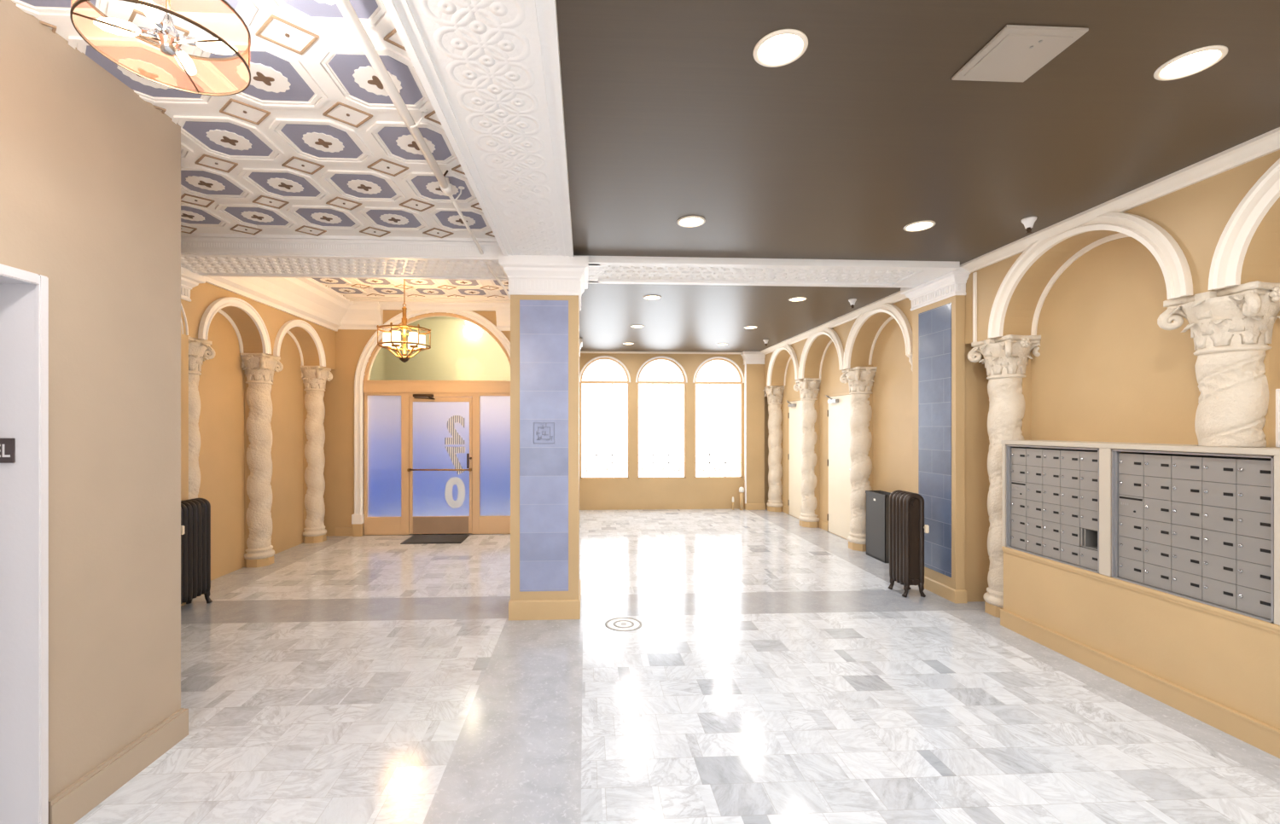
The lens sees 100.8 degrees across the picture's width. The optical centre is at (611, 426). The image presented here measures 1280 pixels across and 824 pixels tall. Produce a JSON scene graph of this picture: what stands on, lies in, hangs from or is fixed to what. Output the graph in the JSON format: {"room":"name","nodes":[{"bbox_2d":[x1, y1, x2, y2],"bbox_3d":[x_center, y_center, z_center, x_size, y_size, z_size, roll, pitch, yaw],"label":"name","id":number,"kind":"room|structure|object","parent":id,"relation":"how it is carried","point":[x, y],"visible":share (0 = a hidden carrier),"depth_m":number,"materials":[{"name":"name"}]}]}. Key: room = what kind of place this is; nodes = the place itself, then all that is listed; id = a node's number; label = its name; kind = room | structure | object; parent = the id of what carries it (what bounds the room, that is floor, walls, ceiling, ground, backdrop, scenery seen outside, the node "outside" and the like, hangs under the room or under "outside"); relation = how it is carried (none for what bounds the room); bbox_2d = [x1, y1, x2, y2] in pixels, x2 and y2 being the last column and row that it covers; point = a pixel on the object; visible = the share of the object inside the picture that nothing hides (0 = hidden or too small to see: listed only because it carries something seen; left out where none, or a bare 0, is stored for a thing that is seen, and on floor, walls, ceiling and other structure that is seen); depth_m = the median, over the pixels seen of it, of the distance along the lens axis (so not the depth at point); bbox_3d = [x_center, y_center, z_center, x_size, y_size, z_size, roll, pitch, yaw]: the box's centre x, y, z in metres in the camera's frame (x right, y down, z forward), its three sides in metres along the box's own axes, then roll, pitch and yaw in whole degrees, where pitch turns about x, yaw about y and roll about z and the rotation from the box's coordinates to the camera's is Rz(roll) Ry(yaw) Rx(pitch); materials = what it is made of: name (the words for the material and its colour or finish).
{"room":"apartment building lobby","nodes":[
{"label":"apartment building lobby","id":0,"kind":"room"},
{"bbox_2d":[0,0,180,800],"bbox_3d":[-3.127,0.000,-0.340,2.120,3.200,6.030,0,0,-3],"label":"wall","id":1,"kind":"structure","parent":0,"point":[90,170],"depth_m":2.28,"materials":[{"name":"beige paint"}]},
{"bbox_2d":[0,263,48,823],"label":"door","id":2,"kind":"structure","parent":1,"relation":"in","point":[24,295],"depth_m":2.00,"materials":[{"name":"white paint"}]},
{"bbox_2d":[0,438,15,463],"bbox_3d":[-2.328,0.090,1.991,0.147,0.093,0.012,0,0,-3],"label":"wall sign","id":3,"kind":"object","parent":2,"relation":"attached to","point":[7,445],"visible":1,"depth_m":1.99,"materials":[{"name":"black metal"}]},
{"bbox_2d":[48,708,188,823],"bbox_3d":[-2.258,1.525,-0.286,0.422,0.150,6.052,0,0,-3],"label":"baseboard","id":4,"kind":"structure","parent":1,"relation":"attached to","point":[74,802],"depth_m":2.33,"materials":[{"name":"beige paint"}]},
{"bbox_2d":[11,0,494,238],"bbox_3d":[-2.454,-1.605,0.429,3.740,0.131,7.900,0,0,-3],"label":"ceiling","id":5,"kind":"structure","parent":0,"point":[316,143],"depth_m":2.66,"materials":[{"name":"multicoloured paint"}]},
{"bbox_2d":[69,0,250,96],"bbox_3d":[-1.303,-1.323,1.553,0.402,0.455,0.402,0,0,-3],"label":"drum pendant","id":6,"kind":"object","parent":5,"relation":"hanging from","point":[168,37],"visible":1,"depth_m":1.54,"materials":[{"name":"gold metal"}]},
{"bbox_2d":[93,17,156,37],"bbox_3d":[-1.393,-1.145,1.523,0.150,0.040,0.062,0,0,-3],"label":"bulb","id":7,"kind":"object","parent":6,"relation":"attached to","point":[127,28],"depth_m":1.51,"materials":[{"name":"white glass"}]},
{"bbox_2d":[137,0,168,34],"bbox_3d":[-1.272,-1.145,1.464,0.062,0.040,0.150,0,0,-3],"label":"bulb","id":8,"kind":"object","parent":6,"relation":"attached to","point":[154,14],"depth_m":1.47,"materials":[{"name":"white glass"}]},
{"bbox_2d":[174,46,196,75],"bbox_3d":[-1.333,-1.145,1.643,0.062,0.040,0.150,0,0,-3],"label":"bulb","id":9,"kind":"object","parent":6,"relation":"attached to","point":[184,61],"depth_m":1.64,"materials":[{"name":"white glass"}]},
{"bbox_2d":[175,34,237,54],"bbox_3d":[-1.213,-1.145,1.584,0.150,0.040,0.062,0,0,-3],"label":"bulb","id":10,"kind":"object","parent":6,"relation":"attached to","point":[219,48],"depth_m":1.57,"materials":[{"name":"white glass"}]},
{"bbox_2d":[334,0,510,299],"bbox_3d":[-0.904,-1.453,1.407,0.132,0.199,8.900,0,0,-3],"label":"ceiling pipe","id":11,"kind":"object","parent":5,"relation":"hanging from","point":[345,7],"visible":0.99,"depth_m":2.40,"materials":[{"name":"white metal"}]},
{"bbox_2d":[188,282,335,581],"bbox_3d":[-4.176,-0.150,5.159,0.530,3.500,5.320,0,0,-3],"label":"wall","id":12,"kind":"structure","parent":0,"point":[224,470],"depth_m":5.94,"materials":[{"name":"beige paint"}]},
{"bbox_2d":[180,267,205,605],"bbox_3d":[-3.858,0.102,4.534,0.218,2.995,0.740,0,0,-3],"label":"pilaster","id":13,"kind":"object","parent":12,"relation":"attached to","point":[189,280],"visible":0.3,"depth_m":4.77,"materials":[{"name":"beige paint"}]},
{"bbox_2d":[180,296,325,366],"bbox_3d":[-4.019,-1.093,5.533,0.280,0.525,3.640,0,0,-3],"label":"trim","id":14,"kind":"structure","parent":12,"relation":"attached to","point":[216,306],"depth_m":5.90,"materials":[{"name":"white paint"}]},
{"bbox_2d":[205,276,510,331],"bbox_3d":[-2.474,-1.596,6.370,2.990,0.411,2.870,0,0,-3],"label":"trim","id":15,"kind":"structure","parent":12,"relation":"attached to","point":[311,300],"depth_m":7.02,"materials":[{"name":"white paint"}]},
{"bbox_2d":[312,278,510,302],"bbox_3d":[-2.517,-1.845,6.343,4.200,0.150,3.120,0,0,-3],"label":"ceiling","id":16,"kind":"structure","parent":0,"point":[353,289],"depth_m":6.97,"materials":[{"name":"beige paint"}]},
{"bbox_2d":[180,232,507,280],"bbox_3d":[-2.610,-1.641,4.601,3.443,0.518,0.650,0,0,-3],"label":"beam","id":17,"kind":"structure","parent":16,"relation":"attached to","point":[241,255],"depth_m":4.36,"materials":[{"name":"white paint"}]},
{"bbox_2d":[376,279,430,362],"bbox_3d":[-2.426,-1.275,6.187,0.590,1.050,0.590,0,0,-3],"label":"chandelier","id":18,"kind":"object","parent":16,"relation":"hanging from","point":[416,341],"visible":0.98,"depth_m":6.12,"materials":[{"name":"gold metal"}]},
{"bbox_2d":[323,309,510,535],"bbox_3d":[-2.394,-0.100,7.901,3.800,3.400,0.180,0,0,-3],"label":"wall","id":19,"kind":"structure","parent":0,"point":[339,393],"depth_m":7.73,"materials":[{"name":"beige paint"}]},
{"bbox_2d":[335,523,363,536],"bbox_3d":[-2.294,1.510,7.798,3.490,0.180,0.075,0,0,-3],"label":"baseboard","id":20,"kind":"structure","parent":19,"relation":"attached to","point":[357,530],"depth_m":7.72,"materials":[{"name":"beige paint"}]},
{"bbox_2d":[351,309,510,524],"bbox_3d":[-2.529,-0.188,7.784,2.510,3.215,0.080,0,0,-3],"label":"trim","id":21,"kind":"structure","parent":19,"relation":"attached to","point":[357,518],"depth_m":7.72,"materials":[{"name":"white paint"}]},
{"bbox_2d":[363,312,510,535],"bbox_3d":[-2.530,-0.043,7.815,2.230,3.285,0.178,0,0,-3],"label":"door","id":22,"kind":"structure","parent":19,"relation":"in","point":[432,465],"depth_m":7.84,"materials":[{"name":"beige paint"}]},
{"bbox_2d":[367,395,401,517],"bbox_3d":[-3.357,0.440,7.822,0.510,1.800,0.008,0,0,-3],"label":"light","id":23,"kind":"object","parent":22,"relation":"attached to","point":[384,412],"depth_m":7.82,"materials":[{"name":"blue glass"}]},
{"bbox_2d":[479,395,510,516],"bbox_3d":[-1.711,0.440,7.904,0.525,1.800,0.008,0,0,-3],"label":"light","id":24,"kind":"object","parent":22,"relation":"attached to","point":[494,410],"depth_m":7.90,"materials":[{"name":"blue glass"}]},
{"bbox_2d":[579,353,768,510],"bbox_3d":[1.341,0.080,10.309,4.500,3.040,0.160,0,0,-3],"label":"wall","id":25,"kind":"structure","parent":0,"point":[689,492],"depth_m":10.22,"materials":[{"name":"beige paint"}]},
{"bbox_2d":[579,355,630,478],"bbox_3d":[-0.140,-0.180,10.201,1.004,2.360,0.135,0,0,-3],"label":"window","id":26,"kind":"structure","parent":25,"relation":"in","point":[611,358],"depth_m":10.20,"materials":[{"name":"beige paint"}]},
{"bbox_2d":[635,355,687,478],"bbox_3d":[0.958,-0.180,10.256,1.010,2.360,0.135,0,0,-3],"label":"window","id":27,"kind":"structure","parent":25,"relation":"in","point":[660,357],"depth_m":10.25,"materials":[{"name":"beige paint"}]},
{"bbox_2d":[638,384,683,477],"bbox_3d":[0.955,0.085,10.316,0.940,1.830,0.014,0,0,-3],"label":"window pane","id":28,"kind":"object","parent":27,"relation":"attached to","point":[678,469],"depth_m":10.30,"materials":[{"name":"white glass"}]},
{"bbox_2d":[692,356,744,477],"bbox_3d":[2.072,-0.180,10.311,1.010,2.360,0.135,0,0,-3],"label":"window","id":29,"kind":"structure","parent":25,"relation":"in","point":[741,381],"depth_m":10.31,"materials":[{"name":"beige paint"}]},
{"bbox_2d":[695,384,740,477],"bbox_3d":[2.069,0.085,10.371,0.940,1.830,0.014,0,0,-3],"label":"window pane","id":30,"kind":"object","parent":29,"relation":"attached to","point":[718,469],"depth_m":10.37,"materials":[{"name":"white glass"}]},
{"bbox_2d":[740,351,765,510],"bbox_3d":[2.753,0.080,10.233,0.483,3.040,0.249,0,0,-3],"label":"pilaster","id":31,"kind":"object","parent":25,"relation":"attached to","point":[753,362],"visible":0.97,"depth_m":10.17,"materials":[{"name":"beige paint"}]},
{"bbox_2d":[74,508,1279,823],"bbox_3d":[-0.221,1.650,3.443,8.500,0.100,13.700,0,0,-3],"label":"floor","id":32,"kind":"structure","parent":0,"point":[773,672],"depth_m":3.04,"materials":[{"name":"grey stone"}]},
{"bbox_2d":[180,497,212,604],"bbox_3d":[-3.711,1.126,4.462,0.253,0.963,0.720,0,0,-3],"label":"radiator","id":33,"kind":"object","parent":32,"relation":"on","point":[195,513],"visible":0.33,"depth_m":4.63,"materials":[{"name":"black metal"}]},
{"bbox_2d":[188,336,215,500],"bbox_3d":[-4.032,0.385,4.976,0.459,2.430,0.459,0,0,-3],"label":"twisted column","id":34,"kind":"structure","parent":32,"relation":"on","point":[199,350],"depth_m":4.96,"materials":[{"name":"beige paint"}]},
{"bbox_2d":[240,353,283,567],"bbox_3d":[-4.089,0.385,6.135,0.459,2.430,0.459,0,0,-3],"label":"twisted column","id":35,"kind":"structure","parent":32,"relation":"on","point":[259,369],"depth_m":6.03,"materials":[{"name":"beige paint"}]},
{"bbox_2d":[300,366,332,543],"bbox_3d":[-4.151,0.385,7.383,0.459,2.430,0.459,0,0,-3],"label":"twisted column","id":36,"kind":"structure","parent":32,"relation":"on","point":[314,378],"depth_m":7.28,"materials":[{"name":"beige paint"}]},
{"bbox_2d":[400,535,469,544],"bbox_3d":[-2.484,1.593,7.481,0.820,0.014,0.530,0,0,-3],"label":"door mat","id":37,"kind":"object","parent":32,"relation":"on","point":[429,538],"visible":1,"depth_m":7.42,"materials":[{"name":"black plastic"}]},
{"bbox_2d":[498,254,588,620],"bbox_3d":[-0.572,0.102,4.672,0.728,2.995,0.734,0,0,-3],"label":"square pillar","id":38,"kind":"structure","parent":32,"relation":"on","point":[545,292],"depth_m":4.38,"materials":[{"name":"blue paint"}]},
{"bbox_2d":[605,617,642,631],"bbox_3d":[0.096,1.599,4.280,0.300,0.003,0.300,0,0,-3],"label":"floor drain","id":39,"kind":"object","parent":32,"relation":"on","point":[616,624],"visible":1,"depth_m":4.28,"materials":[{"name":"white metal"}]},
{"bbox_2d":[732,496,733,510],"bbox_3d":[2.329,1.475,10.168,0.046,0.250,0.046,0,0,-3],"label":"standpipe","id":40,"kind":"object","parent":32,"relation":"on","point":[732,497],"visible":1,"depth_m":10.15,"materials":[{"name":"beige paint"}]},
{"bbox_2d":[738,487,744,510],"bbox_3d":[2.490,1.380,10.156,0.097,0.440,0.097,0,0,-3],"label":"standpipe","id":41,"kind":"object","parent":32,"relation":"on","point":[741,489],"visible":1,"depth_m":10.12,"materials":[{"name":"beige paint"}]},
{"bbox_2d":[763,385,784,511],"bbox_3d":[3.106,0.420,10.046,0.482,2.360,0.482,0,0,-9],"label":"twisted column","id":42,"kind":"structure","parent":32,"relation":"on","point":[774,393],"depth_m":9.93,"materials":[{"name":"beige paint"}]},
{"bbox_2d":[793,378,820,528],"bbox_3d":[3.182,0.420,8.508,0.482,2.360,0.482,0,0,-9],"label":"twisted column","id":43,"kind":"structure","parent":32,"relation":"on","point":[808,388],"depth_m":8.39,"materials":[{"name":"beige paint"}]},
{"bbox_2d":[839,366,876,551],"bbox_3d":[3.261,0.420,6.920,0.482,2.360,0.482,0,0,3],"label":"twisted column","id":44,"kind":"structure","parent":32,"relation":"on","point":[860,380],"depth_m":6.81,"materials":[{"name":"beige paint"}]},
{"bbox_2d":[865,490,890,563],"bbox_3d":[3.278,1.200,6.405,0.195,0.800,0.442,0,0,-3],"label":"trash bin","id":45,"kind":"object","parent":32,"relation":"on","point":[877,502],"visible":0.76,"depth_m":6.35,"materials":[{"name":"grey metal"}]},
{"bbox_2d":[888,489,929,597],"bbox_3d":[2.835,1.116,5.066,0.229,0.983,0.341,0,0,-3],"label":"radiator","id":46,"kind":"object","parent":32,"relation":"on","point":[907,528],"visible":1,"depth_m":4.97,"materials":[{"name":"black metal"}]},
{"bbox_2d":[967,334,1041,617],"bbox_3d":[3.361,0.427,4.507,0.489,2.345,0.489,0,0,-3],"label":"twisted column","id":47,"kind":"structure","parent":32,"relation":"on","point":[1005,361],"depth_m":4.44,"materials":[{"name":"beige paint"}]},
{"bbox_2d":[556,0,1279,352],"bbox_3d":[1.867,-1.500,3.547,4.320,0.120,13.700,0,0,-3],"label":"ceiling","id":48,"kind":"structure","parent":0,"point":[671,114],"depth_m":2.57,"materials":[{"name":"brown paint"}]},
{"bbox_2d":[382,0,573,256],"bbox_3d":[-0.496,-1.617,2.338,0.560,0.467,11.120,0,0,-3],"label":"beam","id":49,"kind":"structure","parent":48,"relation":"attached to","point":[489,71],"depth_m":2.25,"materials":[{"name":"white paint"}]},
{"bbox_2d":[630,325,644,327],"bbox_3d":[0.364,-1.436,7.587,0.200,0.008,0.200,0,0,-3],"label":"recessed light","id":50,"kind":"object","parent":48,"relation":"in","point":[631,326],"visible":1,"depth_m":7.58,"materials":[{"name":"white plastic"}]},
{"bbox_2d":[643,295,661,300],"bbox_3d":[0.449,-1.436,5.889,0.200,0.008,0.200,0,0,-3],"label":"recessed light","id":51,"kind":"object","parent":48,"relation":"in","point":[648,297],"visible":1,"depth_m":5.88,"materials":[{"name":"white plastic"}]},
{"bbox_2d":[676,215,705,227],"bbox_3d":[0.557,-1.436,3.712,0.200,0.008,0.200,0,0,-3],"label":"recessed light","id":52,"kind":"object","parent":48,"relation":"in","point":[689,221],"visible":1,"depth_m":3.70,"materials":[{"name":"white plastic"}]},
{"bbox_2d":[716,343,728,345],"bbox_3d":[1.934,-1.436,9.247,0.200,0.008,0.200,0,0,-3],"label":"recessed light","id":53,"kind":"object","parent":48,"relation":"in","point":[721,344],"visible":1,"depth_m":9.23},
{"bbox_2d":[744,325,757,329],"bbox_3d":[2.013,-1.436,7.669,0.200,0.008,0.200,0,0,-3],"label":"recessed light","id":54,"kind":"object","parent":48,"relation":"in","point":[747,327],"visible":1,"depth_m":7.64,"materials":[{"name":"white plastic"}]},
{"bbox_2d":[762,339,768,346],"bbox_3d":[2.558,-1.391,8.777,0.090,0.103,0.090,0,0,-3],"label":"sprinkler head","id":55,"kind":"object","parent":48,"relation":"attached to","point":[765,341],"visible":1,"depth_m":8.76},
{"bbox_2d":[573,255,960,287],"bbox_3d":[1.341,-1.421,4.862,3.360,0.077,0.660,0,0,-3],"label":"beam","id":56,"kind":"structure","parent":48,"relation":"attached to","point":[602,270],"depth_m":4.77,"materials":[{"name":"white paint"}]},
{"bbox_2d":[752,29,808,67],"bbox_3d":[0.641,-1.436,2.014,0.200,0.008,0.200,0,0,-3],"label":"recessed light","id":57,"kind":"object","parent":48,"relation":"in","point":[782,47],"visible":1,"depth_m":2.01,"materials":[{"name":"white plastic"}]},
{"bbox_2d":[788,296,807,302],"bbox_3d":[2.097,-1.436,5.971,0.200,0.008,0.200,0,0,-3],"label":"recessed light","id":58,"kind":"object","parent":48,"relation":"in","point":[795,299],"visible":1,"depth_m":5.96,"materials":[{"name":"white plastic"}]},
{"bbox_2d":[848,298,856,308],"bbox_3d":[2.726,-1.391,5.992,0.090,0.103,0.090,0,0,-3],"label":"sprinkler head","id":59,"kind":"object","parent":48,"relation":"attached to","point":[852,301],"visible":1,"depth_m":5.97},
{"bbox_2d":[848,298,856,305],"bbox_3d":[2.726,-1.410,5.992,0.090,0.064,0.090,0,0,-3],"label":"cup","id":60,"kind":"object","parent":59,"relation":"on","point":[852,301],"depth_m":5.97,"materials":[{"name":"white paint"}]},
{"bbox_2d":[903,220,935,232],"bbox_3d":[2.205,-1.436,3.794,0.200,0.008,0.200,0,0,-3],"label":"recessed light","id":61,"kind":"object","parent":48,"relation":"in","point":[920,225],"visible":1,"depth_m":3.78,"materials":[{"name":"white plastic"}]},
{"bbox_2d":[951,24,1088,81],"bbox_3d":[1.561,-1.431,2.045,0.310,0.018,0.290,0,0,-3],"label":"access panel","id":62,"kind":"object","parent":48,"relation":"attached to","point":[1016,52],"visible":1,"depth_m":2.02,"materials":[{"name":"paint"}]},
{"bbox_2d":[1020,216,1036,234],"bbox_3d":[2.892,-1.391,3.668,0.090,0.103,0.090,0,0,-3],"label":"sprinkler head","id":63,"kind":"object","parent":48,"relation":"attached to","point":[1028,223],"visible":1,"depth_m":3.65},
{"bbox_2d":[1020,216,1036,228],"bbox_3d":[2.892,-1.410,3.668,0.090,0.064,0.090,0,0,-3],"label":"cup","id":64,"kind":"object","parent":63,"relation":"on","point":[1028,223],"depth_m":3.65,"materials":[{"name":"white paint"}]},
{"bbox_2d":[1153,45,1227,81],"bbox_3d":[2.289,-1.436,2.096,0.200,0.008,0.200,0,0,-3],"label":"recessed light","id":65,"kind":"object","parent":48,"relation":"in","point":[1191,62],"visible":1,"depth_m":2.09,"materials":[{"name":"white plastic"}]},
{"bbox_2d":[764,150,1279,601],"bbox_3d":[3.515,0.030,3.729,0.510,3.140,13.500,0,0,-3],"label":"wall","id":66,"kind":"structure","parent":0,"point":[1105,369],"depth_m":3.96,"materials":[{"name":"beige paint"}]},
{"bbox_2d":[786,398,802,517],"bbox_3d":[3.164,0.559,9.204,0.168,2.083,0.892,0,0,-3],"label":"door","id":67,"kind":"structure","parent":66,"relation":"in","point":[794,408],"depth_m":9.31,"materials":[{"name":"beige paint"}]},
{"bbox_2d":[782,506,847,540],"bbox_3d":[3.413,1.540,3.648,0.179,0.120,13.352,0,0,-1],"label":"baseboard","id":68,"kind":"structure","parent":66,"relation":"attached to","point":[822,525],"depth_m":8.29,"materials":[{"name":"beige paint"}]},
{"bbox_2d":[825,392,851,539],"bbox_3d":[3.241,0.559,7.641,0.168,2.083,0.902,0,0,-3],"label":"door","id":69,"kind":"structure","parent":66,"relation":"in","point":[839,407],"depth_m":7.68,"materials":[{"name":"beige paint"}]},
{"bbox_2d":[906,353,912,371],"bbox_3d":[3.169,-0.660,5.544,0.140,0.200,0.140,0,0,-3],"label":"corbel","id":70,"kind":"object","parent":66,"relation":"attached to","point":[910,356],"visible":0.29,"depth_m":5.54,"materials":[{"name":"beige paint"}]},
{"bbox_2d":[580,127,1279,354],"bbox_3d":[1.446,-1.407,3.551,3.640,0.066,13.350,0,0,-3],"label":"trim","id":71,"kind":"structure","parent":66,"relation":"attached to","point":[1266,143],"depth_m":3.34,"materials":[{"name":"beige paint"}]},
{"bbox_2d":[900,267,970,603],"bbox_3d":[3.144,0.080,5.115,0.248,3.040,0.795,0,0,-3],"label":"pilaster","id":72,"kind":"object","parent":66,"relation":"attached to","point":[938,304],"visible":0.97,"depth_m":4.98,"materials":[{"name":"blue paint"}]},
{"bbox_2d":[766,157,1279,386],"bbox_3d":[3.268,-1.100,5.681,0.310,0.710,8.535,0,0,-3],"label":"trim","id":73,"kind":"structure","parent":66,"relation":"attached to","point":[1230,250],"depth_m":3.34,"materials":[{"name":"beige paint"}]},
{"bbox_2d":[999,444,1279,758],"bbox_3d":[3.389,0.865,2.674,0.366,1.470,3.205,0,0,-3],"label":"wall","id":74,"kind":"structure","parent":0,"point":[1223,673],"depth_m":3.10,"materials":[{"name":"beige paint"}]},
{"bbox_2d":[1006,444,1099,573],"bbox_3d":[3.266,0.555,3.852,0.194,0.820,0.770,0,0,-3],"label":"mailboxes","id":75,"kind":"object","parent":74,"relation":"attached to","point":[1052,495],"visible":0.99,"depth_m":3.81,"materials":[{"name":"grey metal"}]},
{"bbox_2d":[1000,440,1279,625],"bbox_3d":[3.396,0.536,2.676,0.352,0.853,3.210,0,0,-3],"label":"trim","id":76,"kind":"structure","parent":74,"relation":"attached to","point":[1105,448],"depth_m":3.38,"materials":[{"name":"beige paint"}]},
{"bbox_2d":[1157,280,1279,447],"bbox_3d":[3.439,-0.318,2.936,0.492,0.855,0.492,0,0,-3],"label":"twisted column","id":77,"kind":"structure","parent":76,"relation":"on","point":[1231,328],"depth_m":2.85,"materials":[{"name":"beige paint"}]},
{"bbox_2d":[1275,389,1279,447],"bbox_3d":[3.538,-0.045,2.955,0.030,0.310,0.308,0,0,-3],"label":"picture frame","id":78,"kind":"object","parent":76,"relation":"on","point":[1277,391],"visible":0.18,"depth_m":2.80,"materials":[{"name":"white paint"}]},
{"bbox_2d":[1001,546,1279,634],"bbox_3d":[3.226,0.984,2.663,0.012,0.040,3.200,0,0,-3],"label":"trim","id":79,"kind":"structure","parent":74,"relation":"attached to","point":[1230,615],"depth_m":3.10,"materials":[{"name":"beige paint"}]},
{"bbox_2d":[1111,449,1274,623],"bbox_3d":[3.309,0.555,2.988,0.194,0.820,0.800,0,0,-3],"label":"mailboxes","id":80,"kind":"object","parent":74,"relation":"attached to","point":[1200,528],"visible":1,"depth_m":2.92,"materials":[{"name":"grey metal"}]},
{"bbox_3d":[-0.736,0.080,9.085,0.230,3.040,2.080,0,0,-3],"label":"wall","id":81,"kind":"structure","parent":0,"visible":0},
{"bbox_2d":[579,338,582,520],"bbox_3d":[-0.596,0.080,8.881,0.210,3.040,0.520,0,0,-3],"label":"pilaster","id":82,"kind":"object","parent":81,"relation":"attached to","point":[580,340],"visible":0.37,"depth_m":8.69,"materials":[{"name":"beige paint"}]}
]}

